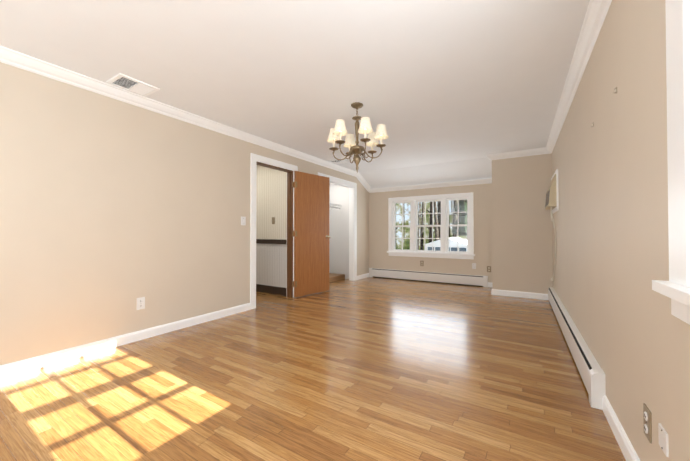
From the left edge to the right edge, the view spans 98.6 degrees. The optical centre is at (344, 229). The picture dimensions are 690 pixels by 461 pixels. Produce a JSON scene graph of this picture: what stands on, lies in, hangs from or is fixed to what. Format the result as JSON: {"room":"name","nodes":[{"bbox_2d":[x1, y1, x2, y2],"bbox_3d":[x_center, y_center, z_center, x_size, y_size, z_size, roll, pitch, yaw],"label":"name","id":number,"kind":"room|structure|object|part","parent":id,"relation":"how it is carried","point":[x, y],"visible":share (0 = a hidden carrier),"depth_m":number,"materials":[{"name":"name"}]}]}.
{"room":"empty living room","nodes":[
{"label":"empty living room","id":0,"kind":"room"},
{"bbox_2d":[0,62,368,364],"bbox_3d":[-1.405,-0.088,3.927,0.120,2.340,7.680,0,-1,32],"label":"wall","id":1,"kind":"structure","parent":0,"point":[112,210],"depth_m":2.67,"materials":[{"name":"beige paint"}]},
{"bbox_2d":[0,303,250,378],"bbox_3d":[-2.276,1.019,2.379,0.016,0.090,3.795,0,-1,32],"label":"baseboard","id":2,"kind":"structure","parent":1,"relation":"attached to","point":[22,366],"depth_m":2.63,"materials":[{"name":"white wood"}]},
{"bbox_2d":[136,297,144,309],"bbox_3d":[-1.976,0.719,2.871,0.010,0.115,0.072,0,-1,32],"label":"electrical outlet","id":3,"kind":"object","parent":1,"relation":"attached to","point":[140,303],"visible":1,"depth_m":2.87,"materials":[{"name":"white plastic"}]},
{"bbox_2d":[0,46,371,192],"bbox_3d":[-1.321,-1.075,3.886,0.078,0.366,7.320,0,-1,32],"label":"crown molding","id":4,"kind":"structure","parent":1,"relation":"attached to","point":[8,56],"depth_m":2.85,"materials":[{"name":"white wood"}]},
{"bbox_2d":[241,216,245,224],"bbox_3d":[-1.335,-0.108,3.907,0.019,0.115,0.072,0,-1,32],"label":"light switch","id":5,"kind":"object","parent":1,"relation":"attached to","point":[243,220],"visible":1,"depth_m":3.91,"materials":[{"name":"white plastic"}]},
{"bbox_2d":[250,153,297,308],"bbox_3d":[-1.084,0.031,4.444,0.156,2.115,0.950,0,-1,32],"label":"door frame","id":6,"kind":"structure","parent":1,"relation":"attached to","point":[263,161],"depth_m":4.36,"materials":[{"name":"white wood"}]},
{"bbox_2d":[292,171,329,296],"bbox_3d":[-0.529,0.080,4.975,0.225,2.006,0.799,0,-1,32],"label":"door","id":7,"kind":"structure","parent":1,"relation":"in","point":[312,237],"depth_m":4.94,"materials":[{"name":"brown wood"}]},
{"bbox_3d":[-0.797,0.081,4.706,0.054,1.682,0.060,0,-1,32],"label":"door hinges","id":8,"kind":"part","parent":7,"relation":"part of","materials":[{"name":"gold metal"}]},
{"bbox_2d":[318,172,356,280],"bbox_3d":[-0.167,0.049,5.905,0.137,2.115,1.390,0,-1,32],"label":"trim","id":9,"kind":"structure","parent":1,"relation":"attached to","point":[351,186],"depth_m":6.40,"materials":[{"name":"white wood"}]},
{"bbox_2d":[357,273,368,279],"bbox_3d":[0.415,1.071,6.720,0.016,0.090,0.630,0,-1,32],"label":"baseboard","id":10,"kind":"structure","parent":1,"relation":"attached to","point":[366,275],"depth_m":6.69,"materials":[{"name":"white wood"}]},
{"bbox_2d":[256,165,286,295],"bbox_3d":[-1.809,-0.069,5.458,2.180,2.340,0.102,0,-1,32],"label":"wall","id":11,"kind":"structure","parent":0,"point":[271,238],"depth_m":5.08,"materials":[{"name":"paper"}]},
{"bbox_2d":[0,0,589,188],"bbox_3d":[0.198,-1.170,2.947,3.890,0.520,7.680,0,-1,32],"label":"ceiling","id":12,"kind":"structure","parent":0,"point":[449,90],"depth_m":2.29,"materials":[{"name":"white paint"}]},
{"bbox_2d":[106,73,159,96],"bbox_3d":[-1.873,-1.267,2.625,0.270,0.013,0.310,0,-1,32],"label":"ceiling vent","id":13,"kind":"object","parent":12,"relation":"in","point":[128,83],"visible":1,"depth_m":2.61,"materials":[{"name":"white metal"}]},
{"bbox_2d":[329,159,347,163],"bbox_3d":[-0.122,-1.233,5.422,0.260,0.013,0.290,0,-1,32],"label":"ceiling vent","id":14,"kind":"object","parent":12,"relation":"in","point":[335,161],"visible":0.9,"depth_m":5.41,"materials":[{"name":"white metal"}]},
{"bbox_2d":[327,102,387,171],"bbox_3d":[0.124,-0.921,3.025,0.612,0.696,0.625,0,-1,32],"label":"chandelier","id":15,"kind":"object","parent":12,"relation":"hanging from","point":[338,131],"visible":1,"depth_m":2.99,"materials":[{"name":"gold metal"}]},
{"bbox_2d":[0,277,625,460],"bbox_3d":[-0.772,1.137,3.519,6.170,0.120,7.680,0,-1,32],"label":"floor","id":16,"kind":"structure","parent":0,"point":[375,369],"depth_m":1.96,"materials":[{"name":"brown wood"}]},
{"bbox_2d":[329,273,344,282],"bbox_3d":[-0.599,1.059,6.102,0.416,0.100,1.600,0,-1,32],"label":"platform","id":17,"kind":"object","parent":16,"relation":"on","point":[333,277],"visible":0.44,"depth_m":6.48,"materials":[{"name":"brown wood"}]},
{"bbox_2d":[369,268,487,286],"bbox_3d":[1.644,1.005,6.290,2.508,0.211,0.066,0,-1,32],"label":"heater","id":18,"kind":"object","parent":16,"relation":"on","point":[471,280],"visible":1,"depth_m":6.17,"materials":[{"name":"metal"}]},
{"bbox_2d":[548,287,605,409],"bbox_3d":[2.316,0.967,3.136,0.126,0.211,3.246,0,-1,32],"label":"heater","id":19,"kind":"object","parent":16,"relation":"on","point":[591,372],"visible":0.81,"depth_m":2.11,"materials":[{"name":"metal"}]},
{"bbox_2d":[329,183,348,278],"bbox_3d":[-0.550,-0.062,6.085,0.700,2.340,1.780,0,-1,32],"label":"wall","id":20,"kind":"structure","parent":0,"point":[339,239],"depth_m":6.78,"materials":[{"name":"white paint"}]},
{"bbox_2d":[329,203,341,211],"bbox_3d":[-0.638,-0.233,6.141,0.334,0.643,1.604,0,-1,32],"label":"shelf","id":21,"kind":"object","parent":20,"relation":"attached to","point":[334,205],"visible":0.25,"depth_m":6.56,"materials":[{"name":"metal"}]},
{"bbox_2d":[369,183,491,281],"bbox_3d":[2.172,-0.061,6.122,3.890,2.340,0.180,0,-1,32],"label":"wall","id":22,"kind":"structure","parent":0,"point":[380,257],"depth_m":6.16,"materials":[{"name":"beige paint"}]},
{"bbox_2d":[387,192,474,259],"bbox_3d":[1.788,-0.057,6.327,1.840,1.313,0.235,0,-1,32],"label":"window","id":23,"kind":"structure","parent":22,"relation":"in","point":[444,238],"depth_m":6.26,"materials":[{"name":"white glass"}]},
{"bbox_2d":[372,178,491,192],"bbox_3d":[1.730,-0.907,6.254,2.590,0.086,0.078,0,-1,32],"label":"crown molding","id":24,"kind":"structure","parent":22,"relation":"attached to","point":[478,181],"depth_m":6.16,"materials":[{"name":"white wood"}]},
{"bbox_2d":[492,153,552,293],"bbox_3d":[3.049,-0.074,5.049,0.910,2.340,0.720,0,-1,32],"label":"wall","id":25,"kind":"structure","parent":0,"point":[522,254],"depth_m":4.75,"materials":[{"name":"beige paint"}]},
{"bbox_2d":[486,147,550,160],"bbox_3d":[2.814,-1.205,4.757,0.988,0.086,0.108,0,-1,32],"label":"crown molding","id":26,"kind":"structure","parent":25,"relation":"attached to","point":[539,151],"depth_m":4.75,"materials":[{"name":"white wood"}]},
{"bbox_2d":[491,288,548,299],"bbox_3d":[2.819,1.047,4.745,0.856,0.090,0.016,0,-1,32],"label":"baseboard","id":27,"kind":"structure","parent":25,"relation":"attached to","point":[494,291],"depth_m":4.75,"materials":[{"name":"white wood"}]},
{"bbox_2d":[552,0,689,460],"bbox_3d":[1.733,-0.111,1.983,0.278,2.340,7.680,0,-1,32],"label":"wall","id":28,"kind":"structure","parent":0,"point":[610,215],"depth_m":1.37,"materials":[{"name":"beige paint"}]},
{"bbox_2d":[545,169,558,280],"bbox_3d":[3.014,-0.004,4.070,0.414,1.525,0.800,0,-1,32],"label":"air conditioner unit","id":29,"kind":"object","parent":28,"relation":"attached to","point":[552,200],"visible":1,"depth_m":3.88,"materials":[{"name":"beige plastic"}]},
{"bbox_3d":[2.882,0.231,4.114,0.069,1.056,0.710,0,-1,32],"label":"ac cord","id":30,"kind":"part","parent":29,"relation":"part of","materials":[{"name":"beige plastic"}]},
{"bbox_2d":[546,0,611,152],"bbox_3d":[1.442,-1.241,1.753,0.156,0.086,6.600,0,-1,32],"label":"crown molding","id":31,"kind":"structure","parent":28,"relation":"attached to","point":[596,14],"depth_m":2.14,"materials":[{"name":"white wood"}]},
{"bbox_2d":[602,395,639,460],"bbox_3d":[0.636,0.993,0.305,0.029,0.090,3.336,0,-1,32],"label":"baseboard","id":32,"kind":"structure","parent":28,"relation":"attached to","point":[625,444],"depth_m":1.45,"materials":[{"name":"white wood"}]},
{"bbox_2d":[643,403,651,443],"bbox_3d":[1.167,0.749,1.147,0.010,0.115,0.072,0,-1,32],"label":"electrical outlet","id":33,"kind":"object","parent":28,"relation":"attached to","point":[647,418],"visible":1,"depth_m":1.14,"materials":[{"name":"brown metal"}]},
{"bbox_2d":[658,423,668,456],"bbox_3d":[1.084,0.717,1.010,0.008,0.075,0.070,0,-1,32],"label":"electrical outlet","id":34,"kind":"object","parent":28,"relation":"attached to","point":[663,436],"visible":0.98,"depth_m":1.00,"materials":[{"name":"white plastic"}]},
{"bbox_2d":[652,0,689,324],"bbox_3d":[0.800,-0.334,0.440,0.235,1.183,1.064,0,-1,32],"label":"window","id":35,"kind":"structure","parent":28,"relation":"in","point":[675,288],"depth_m":0.85,"materials":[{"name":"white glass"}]},
{"label":"outside","id":36,"kind":"structure","parent":0,"visible":0},
{"bbox_3d":[5.175,3.893,10.978,63.590,0.050,40.320,0,-1,32],"label":"ground","id":37,"kind":"structure","parent":36,"visible":0},
{"bbox_2d":[395,200,466,249],"bbox_3d":[5.337,-3.337,24.529,22.211,14.750,13.540,0,-1,32],"label":"trees","id":38,"kind":"object","parent":37,"relation":"on","point":[462,216],"depth_m":23.98,"materials":[{"name":"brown plant"}]},
{"bbox_2d":[425,237,466,250],"bbox_3d":[5.416,2.171,14.920,2.210,3.490,2.800,0,-1,32],"label":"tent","id":39,"kind":"object","parent":37,"relation":"on","point":[451,243],"depth_m":13.74,"materials":[{"name":"white fabric"}]},
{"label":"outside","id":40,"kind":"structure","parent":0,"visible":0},
{"bbox_2d":[396,200,466,249],"bbox_3d":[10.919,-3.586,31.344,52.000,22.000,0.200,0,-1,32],"label":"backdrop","id":41,"kind":"structure","parent":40,"point":[406,246],"depth_m":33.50,"materials":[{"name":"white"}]}
]}

